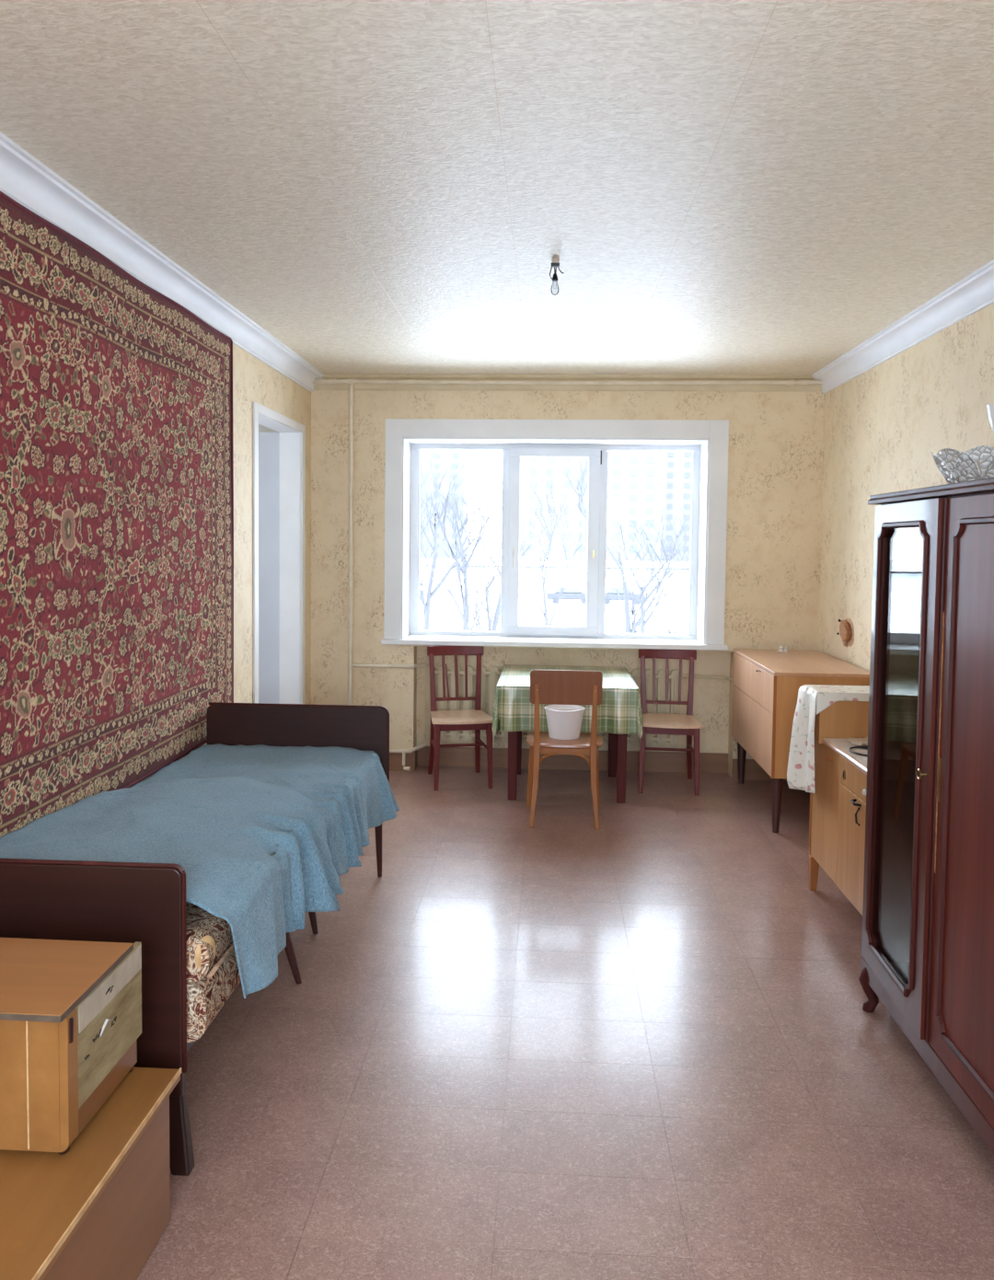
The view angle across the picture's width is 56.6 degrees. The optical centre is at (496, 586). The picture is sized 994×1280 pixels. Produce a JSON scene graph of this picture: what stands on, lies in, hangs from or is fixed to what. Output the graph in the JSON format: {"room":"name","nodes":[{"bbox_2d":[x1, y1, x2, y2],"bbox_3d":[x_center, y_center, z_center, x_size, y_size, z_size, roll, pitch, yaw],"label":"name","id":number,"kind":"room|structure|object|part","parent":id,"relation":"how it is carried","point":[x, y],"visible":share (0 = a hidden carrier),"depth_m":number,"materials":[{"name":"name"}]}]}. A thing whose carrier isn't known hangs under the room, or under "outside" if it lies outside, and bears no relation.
{"room":"bedroom","nodes":[
{"label":"bedroom","id":0,"kind":"room"},
{"bbox_2d":[139,343,311,782],"bbox_3d":[-1.425,0.076,2.593,0.110,2.500,6.806,1,3,3],"label":"wall","id":1,"kind":"structure","parent":0,"point":[253,380],"depth_m":4.66,"materials":[{"name":"beige paper"}]},
{"bbox_2d":[0,190,233,837],"bbox_3d":[-1.339,-0.173,2.878,0.024,1.838,3.008,1,3,3],"label":"rug","id":2,"kind":"object","parent":1,"relation":"attached to","point":[117,438],"visible":0.94,"depth_m":3.09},
{"bbox_2d":[0,131,323,392],"bbox_3d":[-1.306,-1.121,2.580,0.096,0.104,6.506,1,3,3],"label":"trim","id":3,"kind":"structure","parent":1,"relation":"attached to","point":[24,178],"depth_m":3.20,"materials":[{"name":"white paint"}]},
{"bbox_2d":[252,401,305,703],"bbox_3d":[-1.694,0.113,5.251,0.962,2.165,0.975,1,3,3],"label":"door","id":4,"kind":"structure","parent":1,"relation":"in","point":[279,458],"depth_m":5.65,"materials":[{"name":"white paint"}]},
{"bbox_3d":[-1.245,0.142,4.770,0.012,2.165,0.062,1,3,3],"label":"casing","id":5,"kind":"part","parent":4,"relation":"part of","materials":[{"name":"white paint"}]},
{"bbox_3d":[-1.208,-0.938,5.174,0.012,0.047,0.851,1,3,3],"label":"casing","id":6,"kind":"part","parent":4,"relation":"part of","materials":[{"name":"white paint"}]},
{"bbox_3d":[-1.194,0.099,5.680,0.012,2.165,0.062,1,3,3],"label":"casing","id":7,"kind":"part","parent":4,"relation":"part of","materials":[{"name":"white paint"}]},
{"bbox_2d":[258,424,277,432],"bbox_3d":[-2.161,-0.114,6.382,1.779,2.500,0.100,1,3,3],"label":"wall","id":8,"kind":"structure","parent":0,"point":[261,429],"depth_m":6.25,"materials":[{"name":"paint"}]},
{"bbox_2d":[0,0,993,374],"bbox_3d":[0.241,-1.230,2.560,3.785,0.150,7.250,1,3,3],"label":"ceiling","id":9,"kind":"structure","parent":0,"point":[379,187],"depth_m":2.50,"materials":[{"name":"paint"}]},
{"bbox_2d":[549,259,564,295],"bbox_3d":[0.217,-1.131,3.385,0.048,0.126,0.031,0,3,-18],"label":"bulb","id":10,"kind":"object","parent":9,"relation":"hanging from","point":[555,262],"visible":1,"depth_m":3.38,"materials":[{"name":"clear glass"}]},
{"bbox_2d":[552,273,557,281],"bbox_3d":[0.213,-1.133,3.384,0.023,0.027,0.022,1,3,3],"label":"socket","id":11,"kind":"object","parent":10,"relation":"attached to","point":[555,277],"depth_m":3.38,"materials":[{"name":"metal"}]},
{"bbox_3d":[0.212,-1.095,3.386,0.031,0.052,0.030,1,3,3],"label":"bulb","id":12,"kind":"part","parent":10,"relation":"part of","materials":[{"name":"clear glass"}]},
{"bbox_2d":[137,765,993,1279],"bbox_3d":[0.211,1.402,2.687,3.785,0.120,7.250,1,3,3],"label":"floor","id":13,"kind":"structure","parent":0,"point":[641,1044],"depth_m":2.55,"materials":[{"name":"brown tile"}]},
{"bbox_2d":[0,1066,181,1279],"bbox_3d":[-1.072,1.216,1.491,0.730,0.328,1.040,1,3,3],"label":"chest","id":14,"kind":"object","parent":13,"relation":"on","point":[98,1209],"visible":0.89,"depth_m":1.69,"materials":[{"name":"brown wood"}]},
{"bbox_2d":[0,937,141,1154],"bbox_3d":[-1.062,0.890,1.830,0.602,0.291,0.352,1,3,3],"label":"base cabinet","id":15,"kind":"object","parent":14,"relation":"on","point":[71,1010],"visible":1,"depth_m":1.73,"materials":[{"name":"wood"}]},
{"bbox_3d":[-1.074,0.898,1.712,0.592,0.261,0.035,1,3,3],"label":"frame","id":16,"kind":"part","parent":15,"relation":"part of","materials":[{"name":"paint"}]},
{"bbox_2d":[0,702,389,1176],"bbox_3d":[-0.932,0.936,3.092,0.815,0.752,1.948,1,3,3],"label":"bed","id":17,"kind":"object","parent":13,"relation":"on","point":[144,903],"visible":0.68,"depth_m":2.12,"materials":[{"name":"brown wood"}]},
{"bbox_3d":[-1.052,0.902,2.136,0.666,0.533,0.022,1,3,3],"label":"footboard","id":18,"kind":"part","parent":17,"relation":"part of","materials":[{"name":"brown wood"}]},
{"bbox_3d":[-0.746,1.257,2.141,0.080,0.200,0.040,1,3,3],"label":"leg","id":19,"kind":"part","parent":17,"relation":"part of","materials":[{"name":"brown wood"}]},
{"bbox_3d":[-0.688,1.027,3.085,0.035,0.034,1.900,1,3,3],"label":"frame rail","id":20,"kind":"part","parent":17,"relation":"part of","materials":[{"name":"brown wood"}]},
{"bbox_2d":[185,901,234,982],"bbox_3d":[-0.962,0.814,3.086,0.711,0.106,1.896,1,3,3],"label":"mattress","id":21,"kind":"object","parent":17,"relation":"on","point":[208,935],"visible":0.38,"depth_m":2.17,"materials":[{"name":"brown fabric"}]},
{"bbox_2d":[0,743,399,998],"bbox_3d":[-0.893,0.840,3.092,0.880,0.388,1.875,1,3,3],"label":"blanket","id":22,"kind":"object","parent":21,"relation":"on","point":[263,836],"visible":0.95,"depth_m":2.74,"materials":[{"name":"blue fabric"}]},
{"bbox_3d":[-0.695,1.163,3.032,0.111,0.308,0.039,-2,4,-40],"label":"leg","id":23,"kind":"part","parent":17,"relation":"part of","materials":[{"name":"brown wood"}]},
{"bbox_3d":[-0.877,0.728,4.045,0.800,0.412,0.022,1,3,3],"label":"headboard","id":24,"kind":"part","parent":17,"relation":"part of","materials":[{"name":"brown wood"}]},
{"bbox_3d":[-0.701,1.145,3.420,0.088,0.306,0.039,-2,4,-42],"label":"leg","id":25,"kind":"part","parent":17,"relation":"part of","materials":[{"name":"brown wood"}]},
{"bbox_3d":[-0.517,1.099,4.016,0.040,0.343,0.059,1,3,3],"label":"leg","id":26,"kind":"part","parent":17,"relation":"part of","materials":[{"name":"brown wood"}]},
{"bbox_2d":[426,645,492,790],"bbox_3d":[-0.230,0.790,5.638,0.375,0.815,0.456,0,3,-11],"label":"dining chair","id":27,"kind":"object","parent":13,"relation":"on","point":[477,720],"visible":0.98,"depth_m":5.75,"materials":[{"name":"brown wood"}]},
{"bbox_3d":[-0.405,0.803,5.785,0.042,0.769,0.083,0,3,-11],"label":"post","id":28,"kind":"part","parent":27,"relation":"part of","materials":[{"name":"red wood"}]},
{"bbox_3d":[-0.353,1.004,5.449,0.037,0.400,0.049,0,3,-11],"label":"leg","id":29,"kind":"part","parent":27,"relation":"part of","materials":[{"name":"red wood"}]},
{"bbox_3d":[-0.264,0.404,5.821,0.356,0.062,0.046,0,3,-11],"label":"crest rail","id":30,"kind":"part","parent":27,"relation":"part of","materials":[{"name":"red wood"}]},
{"bbox_3d":[-0.259,0.705,5.791,0.284,0.018,0.018,0,3,-11],"label":"rail","id":31,"kind":"part","parent":27,"relation":"part of","materials":[{"name":"red wood"}]},
{"bbox_3d":[-0.224,0.791,5.606,0.375,0.014,0.390,0,3,-11],"label":"seat","id":32,"kind":"part","parent":27,"relation":"part of","materials":[{"name":"beige wood"}]},
{"bbox_3d":[-0.122,0.804,5.839,0.042,0.769,0.083,0,3,-11],"label":"post","id":33,"kind":"part","parent":27,"relation":"part of","materials":[{"name":"red wood"}]},
{"bbox_3d":[-0.047,1.004,5.507,0.037,0.400,0.049,0,3,-11],"label":"leg","id":34,"kind":"part","parent":27,"relation":"part of","materials":[{"name":"red wood"}]},
{"bbox_2d":[526,669,602,829],"bbox_3d":[0.360,0.831,4.925,0.410,0.814,0.406,1,3,3],"label":"dining chair","id":35,"kind":"object","parent":13,"relation":"on","point":[547,686],"visible":0.97,"depth_m":4.75,"materials":[{"name":"orange wood"}]},
{"bbox_3d":[0.191,1.022,5.102,0.037,0.410,0.098,0,3,-12],"label":"leg","id":36,"kind":"part","parent":35,"relation":"part of","materials":[{"name":"orange wood"}]},
{"bbox_3d":[0.198,0.872,4.768,0.041,0.742,0.083,2,3,24],"label":"post","id":37,"kind":"part","parent":35,"relation":"part of","materials":[{"name":"orange wood"}]},
{"bbox_2d":[543,704,584,739],"bbox_3d":[0.361,0.722,4.952,0.207,0.172,0.207,-2,4,-44],"label":"bucket","id":38,"kind":"object","parent":35,"relation":"on","point":[564,721],"visible":0.97,"depth_m":4.88,"materials":[{"name":"white plastic"}]},
{"bbox_3d":[0.359,0.650,4.898,0.212,0.024,0.102,1,3,3],"label":"handle","id":39,"kind":"part","parent":38,"relation":"part of","materials":[{"name":"white plastic"}]},
{"bbox_3d":[0.361,0.820,4.937,0.410,0.022,0.340,1,3,3],"label":"seat","id":40,"kind":"part","parent":35,"relation":"part of","materials":[{"name":"brown wood"}]},
{"bbox_3d":[0.355,0.520,4.747,0.372,0.177,0.012,1,3,3],"label":"backrest","id":41,"kind":"part","parent":35,"relation":"part of","materials":[{"name":"brown wood"}]},
{"bbox_3d":[0.503,0.876,4.751,0.041,0.742,0.083,0,3,-17],"label":"post","id":42,"kind":"part","parent":35,"relation":"part of","materials":[{"name":"orange wood"}]},
{"bbox_3d":[0.543,1.027,5.082,0.037,0.410,0.098,2,3,18],"label":"leg","id":43,"kind":"part","parent":35,"relation":"part of","materials":[{"name":"orange wood"}]},
{"bbox_2d":[507,731,627,803],"bbox_3d":[0.407,0.871,5.503,0.734,0.676,0.810,1,3,3],"label":"dining table","id":44,"kind":"object","parent":13,"relation":"on","point":[616,743],"visible":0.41,"depth_m":5.24,"materials":[{"name":"brown wood"}]},
{"bbox_3d":[0.090,0.889,5.263,0.060,0.655,0.060,1,3,3],"label":"leg","id":45,"kind":"part","parent":44,"relation":"part of","materials":[{"name":"brown wood"}]},
{"bbox_3d":[0.132,0.862,5.844,0.060,0.655,0.060,1,3,3],"label":"leg","id":46,"kind":"part","parent":44,"relation":"part of","materials":[{"name":"brown wood"}]},
{"bbox_2d":[491,664,642,745],"bbox_3d":[0.407,0.698,5.473,0.837,0.342,0.881,1,3,3],"label":"tablecloth","id":47,"kind":"object","parent":44,"relation":"on","point":[619,712],"visible":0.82,"depth_m":5.07,"materials":[{"name":"green fabric"}]},
{"bbox_3d":[0.729,0.870,5.811,0.060,0.655,0.060,1,3,3],"label":"leg","id":48,"kind":"part","parent":44,"relation":"part of","materials":[{"name":"brown wood"}]},
{"bbox_3d":[0.707,0.898,5.229,0.060,0.655,0.060,1,3,3],"label":"leg","id":49,"kind":"part","parent":44,"relation":"part of","materials":[{"name":"brown wood"}]},
{"bbox_2d":[638,648,703,795],"bbox_3d":[1.035,0.806,5.588,0.375,0.815,0.456,1,3,7],"label":"dining chair","id":50,"kind":"object","parent":13,"relation":"on","point":[686,724],"visible":0.95,"depth_m":5.68,"materials":[{"name":"brown wood"}]},
{"bbox_3d":[0.856,1.018,5.446,0.037,0.400,0.049,1,3,7],"label":"leg","id":51,"kind":"part","parent":50,"relation":"part of","materials":[{"name":"red wood"}]},
{"bbox_3d":[0.914,0.819,5.782,0.042,0.769,0.083,1,3,7],"label":"post","id":52,"kind":"part","parent":50,"relation":"part of","materials":[{"name":"red wood"}]},
{"bbox_3d":[1.056,0.722,5.743,0.284,0.018,0.018,1,3,7],"label":"rail","id":53,"kind":"part","parent":50,"relation":"part of","materials":[{"name":"red wood"}]},
{"bbox_3d":[1.065,0.421,5.773,0.356,0.062,0.046,1,3,7],"label":"crest rail","id":54,"kind":"part","parent":50,"relation":"part of","materials":[{"name":"red wood"}]},
{"bbox_3d":[1.031,0.808,5.556,0.375,0.014,0.390,1,3,7],"label":"seat","id":55,"kind":"part","parent":50,"relation":"part of","materials":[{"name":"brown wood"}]},
{"bbox_3d":[1.200,0.824,5.747,0.042,0.769,0.083,1,3,7],"label":"post","id":56,"kind":"part","parent":50,"relation":"part of","materials":[{"name":"red wood"}]},
{"bbox_3d":[1.165,1.023,5.407,0.037,0.400,0.049,1,3,7],"label":"leg","id":57,"kind":"part","parent":50,"relation":"part of","materials":[{"name":"red wood"}]},
{"bbox_2d":[731,648,869,832],"bbox_3d":[1.673,0.826,5.180,0.518,0.826,1.032,1,3,3],"label":"base cabinet","id":58,"kind":"object","parent":13,"relation":"on","point":[766,683],"visible":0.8,"depth_m":4.85,"materials":[{"name":"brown wood"}]},
{"bbox_3d":[1.506,1.070,5.687,0.062,0.285,0.060,1,3,3],"label":"leg","id":59,"kind":"part","parent":58,"relation":"part of","materials":[{"name":"brown wood"}]},
{"bbox_3d":[1.430,0.788,5.196,0.013,0.320,1.016,1,3,3],"label":"door","id":60,"kind":"part","parent":58,"relation":"part of","materials":[{"name":"brown wood"}]},
{"bbox_3d":[1.433,0.527,5.184,0.013,0.194,1.016,1,3,3],"label":"flap door","id":61,"kind":"part","parent":58,"relation":"part of","materials":[{"name":"brown wood"}]},
{"bbox_3d":[1.427,1.116,4.721,0.062,0.285,0.060,1,3,3],"label":"leg","id":62,"kind":"part","parent":58,"relation":"part of","materials":[{"name":"brown wood"}]},
{"bbox_2d":[776,645,788,652],"bbox_3d":[1.719,0.377,5.557,0.061,0.036,0.040,1,3,3],"label":"knick knack","id":63,"kind":"object","parent":58,"relation":"on","point":[780,650],"visible":1,"depth_m":5.55,"materials":[{"name":"white ceramic"}]},
{"bbox_2d":[807,700,868,915],"bbox_3d":[1.560,0.884,3.443,0.550,0.872,0.979,1,3,3],"label":"base cabinet","id":64,"kind":"object","parent":13,"relation":"on","point":[837,803],"visible":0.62,"depth_m":3.64,"materials":[{"name":"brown wood"}]},
{"bbox_3d":[1.346,0.888,3.938,0.017,0.517,0.016,1,3,3],"label":"corner post","id":65,"kind":"part","parent":64,"relation":"part of","materials":[{"name":"orange wood"}]},
{"bbox_3d":[1.349,1.221,3.936,0.040,0.148,0.040,1,3,3],"label":"leg","id":66,"kind":"part","parent":64,"relation":"part of","materials":[{"name":"orange wood"}]},
{"bbox_3d":[1.338,0.898,3.757,0.013,0.510,0.348,1,3,3],"label":"door","id":67,"kind":"part","parent":64,"relation":"part of","materials":[{"name":"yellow wood"}]},
{"bbox_3d":[1.309,0.645,3.349,0.027,0.026,0.785,1,3,3],"label":"edge moulding","id":68,"kind":"part","parent":64,"relation":"part of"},
{"bbox_2d":[826,738,867,766],"bbox_3d":[1.570,0.648,3.334,0.525,0.025,0.785,1,3,3],"label":"countertop","id":69,"kind":"structure","parent":64,"relation":"on","point":[843,743],"depth_m":3.55,"materials":[{"name":"white laminate"}]},
{"bbox_2d":[848,737,867,745],"bbox_3d":[1.521,0.610,3.574,0.280,0.018,0.221,1,3,3],"label":"paper sheet","id":70,"kind":"object","parent":69,"relation":"on","point":[854,741],"visible":0.22,"depth_m":3.63,"materials":[{"name":"beige paper"}]},
{"bbox_2d":[848,746,867,756],"bbox_3d":[1.383,0.622,3.482,0.103,0.006,0.147,1,3,3],"label":"wire loop","id":71,"kind":"object","parent":69,"relation":"on","point":[851,751],"visible":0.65,"depth_m":3.50,"materials":[{"name":"black plastic"}]},
{"bbox_3d":[1.310,0.974,3.281,0.014,0.403,0.598,1,3,3],"label":"door","id":72,"kind":"part","parent":64,"relation":"part of","materials":[{"name":"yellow wood"}]},
{"bbox_3d":[1.313,0.716,3.268,0.015,0.100,0.598,1,3,3],"label":"drawer","id":73,"kind":"part","parent":64,"relation":"part of","materials":[{"name":"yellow wood"}]},
{"bbox_3d":[1.299,0.784,3.346,0.027,0.014,0.064,1,3,3],"label":"handle","id":74,"kind":"part","parent":64,"relation":"part of","materials":[{"name":"metal"}]},
{"bbox_2d":[858,477,993,1156],"bbox_3d":[1.431,0.569,2.110,0.680,1.626,1.635,1,3,3],"label":"wardrobe","id":75,"kind":"object","parent":13,"relation":"on","point":[928,934],"visible":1,"depth_m":2.39,"materials":[{"name":"red wood"}]},
{"bbox_3d":[1.186,1.267,2.916,0.062,0.150,0.081,-2,4,-42],"label":"leg","id":76,"kind":"part","parent":75,"relation":"part of","materials":[{"name":"brown wood"}]},
{"bbox_3d":[1.149,0.470,2.667,0.015,1.313,0.394,1,3,5],"label":"moulding","id":77,"kind":"part","parent":75,"relation":"part of","materials":[{"name":"brown wood"}]},
{"bbox_3d":[1.500,0.492,2.896,0.620,1.490,0.022,1,3,3],"label":"panel","id":78,"kind":"part","parent":75,"relation":"part of","materials":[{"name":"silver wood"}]},
{"bbox_3d":[1.441,1.243,2.144,0.605,0.022,1.556,1,3,3],"label":"panel","id":79,"kind":"part","parent":75,"relation":"part of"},
{"bbox_3d":[1.159,0.475,2.662,0.020,1.428,0.507,1,3,5],"label":"door frame","id":80,"kind":"part","parent":75,"relation":"part of","materials":[{"name":"red wood"}]},
{"bbox_3d":[1.129,1.248,2.162,0.018,0.062,1.600,1,3,3],"label":"rail","id":81,"kind":"part","parent":75,"relation":"part of","materials":[{"name":"red wood"}]},
{"bbox_3d":[1.450,-0.229,2.071,0.660,0.028,1.635,1,3,3],"label":"cornice","id":82,"kind":"part","parent":75,"relation":"part of","materials":[{"name":"brown wood"}]},
{"bbox_3d":[1.457,-0.204,2.075,0.605,0.020,1.556,1,3,3],"label":"panel","id":83,"kind":"part","parent":75,"relation":"part of","materials":[{"name":"brown wood"}]},
{"bbox_3d":[1.140,0.499,2.379,0.002,0.115,0.010,1,3,3],"label":"lock plate","id":84,"kind":"part","parent":75,"relation":"part of","materials":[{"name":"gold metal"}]},
{"bbox_3d":[1.137,0.500,2.132,0.020,1.428,0.523,1,3,3],"label":"door panel","id":85,"kind":"part","parent":75,"relation":"part of","materials":[{"name":"red wood"}]},
{"bbox_2d":[929,445,993,484],"bbox_3d":[1.380,-0.330,2.635,0.266,0.118,0.266,1,3,3],"label":"crystal bowl","id":86,"kind":"object","parent":75,"relation":"on","point":[976,463],"visible":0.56,"depth_m":2.57,"materials":[{"name":"clear glass"}]},
{"bbox_3d":[1.127,0.496,2.138,0.015,1.313,0.410,1,3,3],"label":"moulding","id":87,"kind":"part","parent":75,"relation":"part of","materials":[{"name":"brown wood"}]},
{"bbox_2d":[985,403,993,432],"bbox_3d":[1.522,-0.407,2.753,0.124,0.265,0.124,1,3,3],"label":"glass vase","id":88,"kind":"object","parent":75,"relation":"on","point":[989,408],"visible":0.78,"depth_m":2.75,"materials":[{"name":"clear glass"}]},
{"bbox_2d":[310,390,824,777],"bbox_3d":[0.461,-0.066,6.015,3.495,2.500,0.444,1,3,3],"label":"wall","id":89,"kind":"structure","parent":0,"point":[776,446],"depth_m":5.81,"materials":[{"name":"beige paper"}]},
{"bbox_2d":[347,384,426,771],"bbox_3d":[-0.679,-0.047,5.819,0.509,2.455,0.163,0,3,-12],"label":"pipe","id":90,"kind":"object","parent":89,"relation":"attached to","point":[351,664],"visible":0.85,"depth_m":5.83,"materials":[{"name":"beige metal"}]},
{"bbox_2d":[403,766,410,771],"bbox_3d":[-0.570,1.152,5.842,0.041,0.028,0.028,2,3,17],"label":"tap","id":91,"kind":"object","parent":90,"relation":"on","point":[405,767],"depth_m":5.83,"materials":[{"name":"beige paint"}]},
{"bbox_2d":[424,664,680,747],"bbox_3d":[0.351,0.769,5.948,1.637,0.495,0.050,1,3,3],"label":"radiator","id":92,"kind":"object","parent":89,"relation":"attached to","point":[661,740],"visible":0.38,"depth_m":5.95,"materials":[{"name":"beige metal"}]},
{"bbox_2d":[380,418,728,650],"bbox_3d":[0.367,-0.336,5.938,2.166,1.420,0.394,1,3,3],"label":"window","id":93,"kind":"structure","parent":89,"relation":"in","point":[592,440],"depth_m":5.86,"materials":[{"name":"white paint"}]},
{"bbox_3d":[-0.656,-0.359,5.835,0.105,1.387,0.012,1,3,3],"label":"casing","id":94,"kind":"part","parent":93,"relation":"part of","materials":[{"name":"white paint"}]},
{"bbox_3d":[0.110,-0.190,6.049,0.024,0.135,0.036,1,3,3],"label":"handle","id":95,"kind":"part","parent":93,"relation":"part of","materials":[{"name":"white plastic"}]},
{"bbox_3d":[0.362,0.322,6.134,1.914,0.034,0.065,1,3,3],"label":"frame rail","id":96,"kind":"part","parent":93,"relation":"part of","materials":[{"name":"white plastic"}]},
{"bbox_3d":[0.374,-0.293,6.085,0.592,1.228,0.074,1,3,3],"label":"sash frame","id":97,"kind":"part","parent":93,"relation":"part of","materials":[{"name":"white plastic"}]},
{"bbox_3d":[0.358,0.359,5.938,2.166,0.032,0.329,1,3,3],"label":"sill","id":98,"kind":"part","parent":93,"relation":"part of","materials":[{"name":"white paint"}]},
{"bbox_3d":[0.376,-0.915,6.075,1.914,0.044,0.065,1,3,3],"label":"frame rail","id":99,"kind":"part","parent":93,"relation":"part of","materials":[{"name":"white plastic"}]},
{"bbox_3d":[0.359,-0.982,5.749,1.914,0.112,0.012,1,3,3],"label":"casing","id":100,"kind":"part","parent":93,"relation":"part of","materials":[{"name":"white paint"}]},
{"bbox_3d":[1.364,-0.331,5.724,0.113,1.387,0.012,1,3,3],"label":"casing","id":101,"kind":"part","parent":93,"relation":"part of","materials":[{"name":"white paint"}]},
{"bbox_2d":[313,374,821,392],"bbox_3d":[0.415,-1.258,5.710,3.145,0.092,0.058,1,3,3],"label":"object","id":102,"kind":"structure","parent":89,"relation":"attached to","point":[541,377],"depth_m":5.71,"materials":[{"name":"beige paint"}]},
{"bbox_2d":[312,378,822,385],"bbox_3d":[0.404,-1.260,5.688,3.145,0.035,0.035,1,3,3],"label":"ceiling pipe","id":103,"kind":"object","parent":89,"relation":"attached to","point":[319,381],"visible":0.97,"depth_m":5.68,"materials":[{"name":"beige metal"}]},
{"bbox_2d":[389,746,786,780],"bbox_3d":[0.394,1.125,5.919,3.185,0.128,0.156,1,3,3],"label":"baseboard","id":104,"kind":"structure","parent":89,"relation":"attached to","point":[449,756],"depth_m":5.96,"materials":[{"name":"brown paint"}]},
{"bbox_2d":[680,674,732,680],"bbox_3d":[1.458,0.585,5.800,0.622,0.033,0.093,2,3,20],"label":"pipe","id":105,"kind":"object","parent":89,"relation":"attached to","point":[682,675],"visible":0.41,"depth_m":5.85,"materials":[{"name":"beige metal"}]},
{"bbox_2d":[518,450,659,561],"bbox_3d":[19.413,-24.764,209.309,33.800,40.800,12.800,1,3,3],"label":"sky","id":106,"kind":"structure","parent":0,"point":[632,477],"depth_m":203.54,"materials":[{"name":"grey concrete"}]},
{"bbox_2d":[786,684,869,793],"bbox_3d":[1.549,0.650,3.840,0.602,0.450,0.397,1,3,3],"label":"floral cloth","id":107,"kind":"object","parent":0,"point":[801,764],"visible":0.68,"depth_m":3.86,"materials":[{"name":"white fabric"}]},
{"bbox_2d":[817,302,993,670],"bbox_3d":[1.917,0.116,2.555,0.200,2.500,7.100,1,3,3],"label":"wall","id":108,"kind":"structure","parent":0,"point":[882,426],"depth_m":4.68,"materials":[{"name":"beige paper"}]},
{"bbox_2d":[836,618,853,647],"bbox_3d":[1.934,0.260,5.148,0.048,0.166,0.188,1,3,3],"label":"wall decoration","id":109,"kind":"object","parent":108,"relation":"attached to","point":[846,627],"visible":1,"depth_m":5.11,"materials":[{"name":"paint"}]},
{"bbox_2d":[839,620,851,641],"bbox_3d":[1.939,0.248,5.140,0.032,0.117,0.131,1,3,3],"label":"socket","id":110,"kind":"object","parent":109,"relation":"attached to","point":[845,626],"depth_m":5.11,"materials":[{"name":"orange paint"}]},
{"bbox_2d":[811,259,993,393],"bbox_3d":[1.778,-1.078,2.409,0.096,0.104,6.506,1,3,3],"label":"trim","id":111,"kind":"structure","parent":108,"relation":"attached to","point":[974,292],"depth_m":4.13,"materials":[{"name":"white paint"}]},
{"label":"outside","id":112,"kind":"structure","parent":0,"visible":0},
{"bbox_2d":[418,553,689,634],"bbox_3d":[31.787,-4.172,211.898,560.000,0.300,413.400,1,3,3],"label":"ground","id":113,"kind":"structure","parent":112,"point":[672,612],"depth_m":75.04,"materials":[{"name":"white snow"}]},
{"bbox_2d":[419,449,468,558],"bbox_3d":[-31.911,-30.121,267.070,46.800,44.800,12.800,1,3,3],"label":"apartment building","id":114,"kind":"structure","parent":113,"relation":"on","point":[439,459],"depth_m":260.34,"materials":[{"name":"grey concrete"}]},
{"bbox_2d":[419,464,493,630],"bbox_3d":[-2.006,-0.092,30.321,3.069,8.180,4.163,0,3,-17],"label":"bare tree","id":115,"kind":"object","parent":113,"relation":"on","point":[429,594],"visible":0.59,"depth_m":29.71,"materials":[{"name":"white plant"}]},
{"bbox_2d":[421,449,502,630],"bbox_3d":[-1.246,-0.580,33.100,3.388,8.920,3.734,1,3,3],"label":"bare tree","id":116,"kind":"object","parent":113,"relation":"on","point":[465,566],"visible":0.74,"depth_m":33.25,"materials":[{"name":"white plant"}]},
{"bbox_2d":[419,508,533,631],"bbox_3d":[-0.393,0.922,27.764,3.962,6.450,3.056,-2,4,-39],"label":"bare tree","id":117,"kind":"object","parent":113,"relation":"on","point":[497,614],"visible":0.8,"depth_m":27.52,"materials":[{"name":"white plant"}]},
{"bbox_2d":[495,466,587,625],"bbox_3d":[1.984,-0.571,37.032,2.684,8.595,4.182,2,3,33],"label":"bare tree","id":118,"kind":"object","parent":113,"relation":"on","point":[543,577],"visible":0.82,"depth_m":37.60,"materials":[{"name":"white plant"}]},
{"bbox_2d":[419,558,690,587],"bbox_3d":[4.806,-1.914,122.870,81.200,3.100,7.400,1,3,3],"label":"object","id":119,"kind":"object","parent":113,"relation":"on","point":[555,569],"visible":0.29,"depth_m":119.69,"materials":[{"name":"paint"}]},
{"bbox_2d":[546,587,586,603],"bbox_3d":[6.623,0.801,83.893,4.200,1.450,1.700,1,3,3],"label":"parked car","id":120,"kind":"object","parent":113,"relation":"on","point":[569,593],"visible":0.8,"depth_m":83.11,"materials":[{"name":"paint"}]},
{"bbox_2d":[605,587,645,604],"bbox_3d":[11.215,0.866,83.639,4.200,1.450,1.700,1,3,3],"label":"parked car","id":121,"kind":"object","parent":113,"relation":"on","point":[615,595],"visible":0.56,"depth_m":82.86,"materials":[{"name":"paint"}]},
{"bbox_2d":[560,458,691,633],"bbox_3d":[3.826,-0.285,28.635,3.563,8.855,4.430,-2,4,-42],"label":"bare tree","id":122,"kind":"object","parent":113,"relation":"on","point":[628,628],"visible":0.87,"depth_m":28.77,"materials":[{"name":"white plant"}]},
{"bbox_2d":[610,513,690,633],"bbox_3d":[6.499,0.461,36.544,3.963,6.686,2.645,3,3,37],"label":"bare tree","id":123,"kind":"object","parent":113,"relation":"on","point":[643,623],"visible":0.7,"depth_m":36.40,"materials":[{"name":"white plant"}]},
{"bbox_2d":[657,451,691,561],"bbox_3d":[62.378,-28.317,251.861,36.800,44.800,12.800,1,3,3],"label":"apartment building","id":124,"kind":"structure","parent":113,"relation":"on","point":[675,467],"depth_m":246.90,"materials":[{"name":"white"}]}
]}

